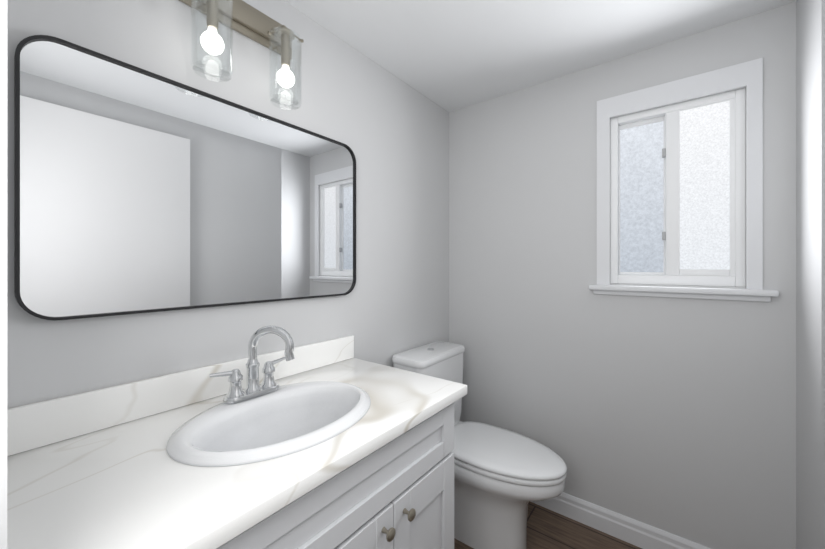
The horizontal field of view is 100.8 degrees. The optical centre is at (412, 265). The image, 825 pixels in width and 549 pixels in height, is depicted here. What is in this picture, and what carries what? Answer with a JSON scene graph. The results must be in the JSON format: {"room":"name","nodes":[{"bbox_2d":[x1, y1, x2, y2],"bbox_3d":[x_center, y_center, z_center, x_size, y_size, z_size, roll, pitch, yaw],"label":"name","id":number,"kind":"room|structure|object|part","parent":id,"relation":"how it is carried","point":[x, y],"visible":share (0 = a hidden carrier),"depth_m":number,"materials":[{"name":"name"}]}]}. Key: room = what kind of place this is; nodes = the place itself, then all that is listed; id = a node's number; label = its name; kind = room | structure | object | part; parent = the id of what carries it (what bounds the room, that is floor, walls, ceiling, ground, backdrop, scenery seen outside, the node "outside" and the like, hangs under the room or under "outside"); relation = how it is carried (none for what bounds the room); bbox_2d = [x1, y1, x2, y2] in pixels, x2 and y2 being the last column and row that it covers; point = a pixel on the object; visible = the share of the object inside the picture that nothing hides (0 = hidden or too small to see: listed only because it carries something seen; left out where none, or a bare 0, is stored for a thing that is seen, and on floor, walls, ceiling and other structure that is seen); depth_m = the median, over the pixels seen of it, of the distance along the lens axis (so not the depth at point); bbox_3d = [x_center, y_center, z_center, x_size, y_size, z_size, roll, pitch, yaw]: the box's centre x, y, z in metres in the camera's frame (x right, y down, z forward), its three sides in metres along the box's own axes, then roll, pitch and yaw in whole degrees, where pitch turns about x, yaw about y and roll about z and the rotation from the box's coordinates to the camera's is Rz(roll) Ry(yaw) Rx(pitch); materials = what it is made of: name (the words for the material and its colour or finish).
{"room":"bathroom","nodes":[
{"label":"bathroom","id":0,"kind":"room"},
{"bbox_2d":[0,0,6,548],"bbox_3d":[-0.756,0.160,0.503,0.660,2.440,0.175,0,0,38],"label":"wall","id":1,"kind":"structure","parent":0,"point":[3,274],"depth_m":0.37,"materials":[{"name":"grey paint"}]},
{"bbox_2d":[7,0,448,408],"bbox_3d":[-0.448,0.160,1.525,0.100,2.440,2.370,0,0,38],"label":"wall","id":2,"kind":"structure","parent":0,"point":[390,130],"depth_m":1.35,"materials":[{"name":"grey paint"}]},
{"bbox_2d":[7,335,353,460],"bbox_3d":[-0.620,0.385,1.202,0.020,0.106,1.092,0,0,38],"label":"backsplash","id":3,"kind":"structure","parent":2,"relation":"attached to","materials":[{"name":"stone"}]},
{"bbox_2d":[14,35,355,319],"bbox_3d":[-0.603,-0.215,1.218,0.022,0.700,1.066,0,0,38],"label":"mirror","id":4,"kind":"object","parent":2,"relation":"attached to","point":[137,190],"visible":0.98,"depth_m":1.01,"materials":[{"name":"black mirror"}]},
{"bbox_2d":[179,0,303,109],"bbox_3d":[-0.555,-0.772,1.172,0.158,0.351,0.404,0,0,38],"label":"sconce","id":5,"kind":"object","parent":2,"relation":"attached to","point":[249,21],"visible":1,"depth_m":1.21,"materials":[{"name":"clear glass"}]},
{"bbox_3d":[-0.621,-0.720,1.059,0.114,0.245,0.114,0,0,38],"label":"lamp shade","id":6,"kind":"part","parent":5,"relation":"part of","materials":[{"name":"clear glass"}]},
{"bbox_3d":[-0.468,-0.720,1.258,0.114,0.245,0.114,0,0,38],"label":"lamp shade","id":7,"kind":"part","parent":5,"relation":"part of","materials":[{"name":"clear glass"}]},
{"bbox_2d":[284,0,796,111],"bbox_3d":[0.233,-1.085,1.001,1.820,0.050,2.370,0,0,38],"label":"ceiling","id":8,"kind":"structure","parent":0,"point":[450,55],"depth_m":1.55,"materials":[{"name":"white paint"}]},
{"bbox_2d":[454,502,641,548],"bbox_3d":[0.233,1.405,1.001,1.820,0.050,2.370,0,0,38],"label":"floor","id":9,"kind":"structure","parent":0,"point":[548,528],"depth_m":1.75,"materials":[{"name":"brown wood"}]},
{"bbox_2d":[7,326,466,548],"bbox_3d":[-0.378,0.787,1.016,0.630,1.186,1.092,0,0,38],"label":"bathroom vanity","id":10,"kind":"object","parent":9,"relation":"on","point":[332,444],"visible":1,"depth_m":0.86,"materials":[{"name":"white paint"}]},
{"bbox_3d":[-0.170,0.586,0.845,0.020,0.171,1.035,0,0,38],"label":"drawer","id":11,"kind":"part","parent":10,"relation":"part of","materials":[{"name":"white paint"}]},
{"bbox_2d":[208,326,294,403],"bbox_3d":[-0.488,0.307,1.089,0.147,0.225,0.256,0,0,38],"label":"faucet","id":12,"kind":"object","parent":10,"relation":"on","point":[254,393],"depth_m":1.10,"materials":[{"name":"silver metal"}]},
{"bbox_2d":[166,381,370,494],"bbox_3d":[-0.381,0.488,1.006,0.450,0.200,0.570,0,0,38],"label":"sink","id":13,"kind":"object","parent":10,"relation":"in","point":[256,431],"depth_m":0.98,"materials":[{"name":"white ceramic"}]},
{"bbox_3d":[-0.163,0.970,0.853,0.020,0.571,0.333,0,0,38],"label":"door","id":14,"kind":"part","parent":10,"relation":"part of","materials":[{"name":"white paint"}]},
{"bbox_3d":[-0.067,0.730,0.933,0.036,0.033,0.033,0,0,38],"label":"knob","id":15,"kind":"part","parent":10,"relation":"part of","materials":[{"name":"silver metal"}]},
{"bbox_3d":[-0.010,0.730,1.006,0.036,0.033,0.033,0,0,38],"label":"knob","id":16,"kind":"part","parent":10,"relation":"part of","materials":[{"name":"silver metal"}]},
{"bbox_3d":[0.043,0.970,1.121,0.020,0.571,0.336,0,0,38],"label":"door","id":17,"kind":"part","parent":10,"relation":"part of","materials":[{"name":"white paint"}]},
{"bbox_2d":[392,341,566,548],"bbox_3d":[0.351,0.928,1.777,0.844,0.903,0.480,0,0,38],"label":"toilet","id":18,"kind":"object","parent":9,"relation":"on","point":[503,478],"visible":0.67,"depth_m":1.63,"materials":[{"name":"white ceramic"}]},
{"bbox_3d":[0.104,0.502,1.967,0.220,0.039,0.480,0,0,38],"label":"tank lid","id":19,"kind":"part","parent":18,"relation":"part of","materials":[{"name":"white ceramic"}]},
{"bbox_3d":[0.374,1.168,1.760,0.767,0.424,0.398,0,0,38],"label":"bowl","id":20,"kind":"part","parent":18,"relation":"part of","materials":[{"name":"white ceramic"}]},
{"bbox_3d":[0.439,0.942,1.709,0.618,0.024,0.402,0,0,38],"label":"seat","id":21,"kind":"part","parent":18,"relation":"part of","materials":[{"name":"white plastic"}]},
{"bbox_3d":[0.438,0.915,1.710,0.624,0.028,0.404,0,0,38],"label":"lid","id":22,"kind":"part","parent":18,"relation":"part of","materials":[{"name":"white plastic"}]},
{"bbox_2d":[449,2,795,548],"bbox_3d":[0.925,0.160,1.900,1.620,2.440,0.100,0,0,38],"label":"wall","id":23,"kind":"structure","parent":0,"point":[676,416],"depth_m":1.73,"materials":[{"name":"grey paint"}]},
{"bbox_2d":[530,492,710,548],"bbox_3d":[0.890,1.321,1.854,1.620,0.118,0.016,0,0,38],"label":"baseboard","id":24,"kind":"structure","parent":23,"relation":"attached to","point":[642,535],"depth_m":1.73,"materials":[{"name":"white wood"}]},
{"bbox_2d":[594,58,770,301],"bbox_3d":[1.242,-0.358,1.637,0.653,1.013,0.101,0,0,38],"label":"window","id":25,"kind":"structure","parent":23,"relation":"in","point":[704,187],"depth_m":1.59,"materials":[{"name":"white wood"}]},
{"bbox_2d":[619,116,664,274],"bbox_3d":[1.158,-0.344,1.726,0.194,0.778,0.012,0,0,38],"label":"sash","id":26,"kind":"object","parent":25,"relation":"attached to","point":[643,122],"visible":1,"depth_m":1.70,"materials":[{"name":"white plastic"}]},
{"bbox_3d":[1.163,-0.340,1.732,0.192,0.750,0.004,0,0,38],"label":"glass","id":27,"kind":"part","parent":25,"relation":"part of","materials":[{"name":"white glass"}]},
{"bbox_2d":[662,148,665,239],"bbox_3d":[1.213,-0.345,1.646,0.014,0.440,0.024,0,0,38],"label":"window latches","id":28,"kind":"object","parent":25,"relation":"attached to","point":[663,156],"depth_m":1.64,"materials":[{"name":"grey metal"}]},
{"bbox_3d":[1.216,0.136,1.603,0.653,0.024,0.016,0,0,38],"label":"window apron","id":29,"kind":"part","parent":25,"relation":"part of","materials":[{"name":"white wood"}]},
{"bbox_3d":[1.319,-0.350,1.570,0.246,0.790,0.026,0,0,38],"label":"window sash","id":30,"kind":"part","parent":25,"relation":"part of","materials":[{"name":"white glass"}]},
{"bbox_3d":[1.333,-0.357,1.561,0.180,0.751,0.004,0,0,38],"label":"glass","id":31,"kind":"part","parent":25,"relation":"part of","materials":[{"name":"white glass"}]},
{"bbox_2d":[589,284,778,296],"bbox_3d":[1.214,0.111,1.599,0.688,0.026,0.065,0,0,38],"label":"window sill","id":32,"kind":"structure","parent":23,"relation":"attached to","point":[742,292],"depth_m":1.54,"materials":[{"name":"white wood"}]},
{"bbox_2d":[796,0,824,548],"bbox_3d":[0.914,0.160,0.476,0.100,2.440,2.370,0,0,38],"label":"wall","id":33,"kind":"structure","parent":0,"point":[808,274],"depth_m":1.22,"materials":[{"name":"grey paint"}]}
]}

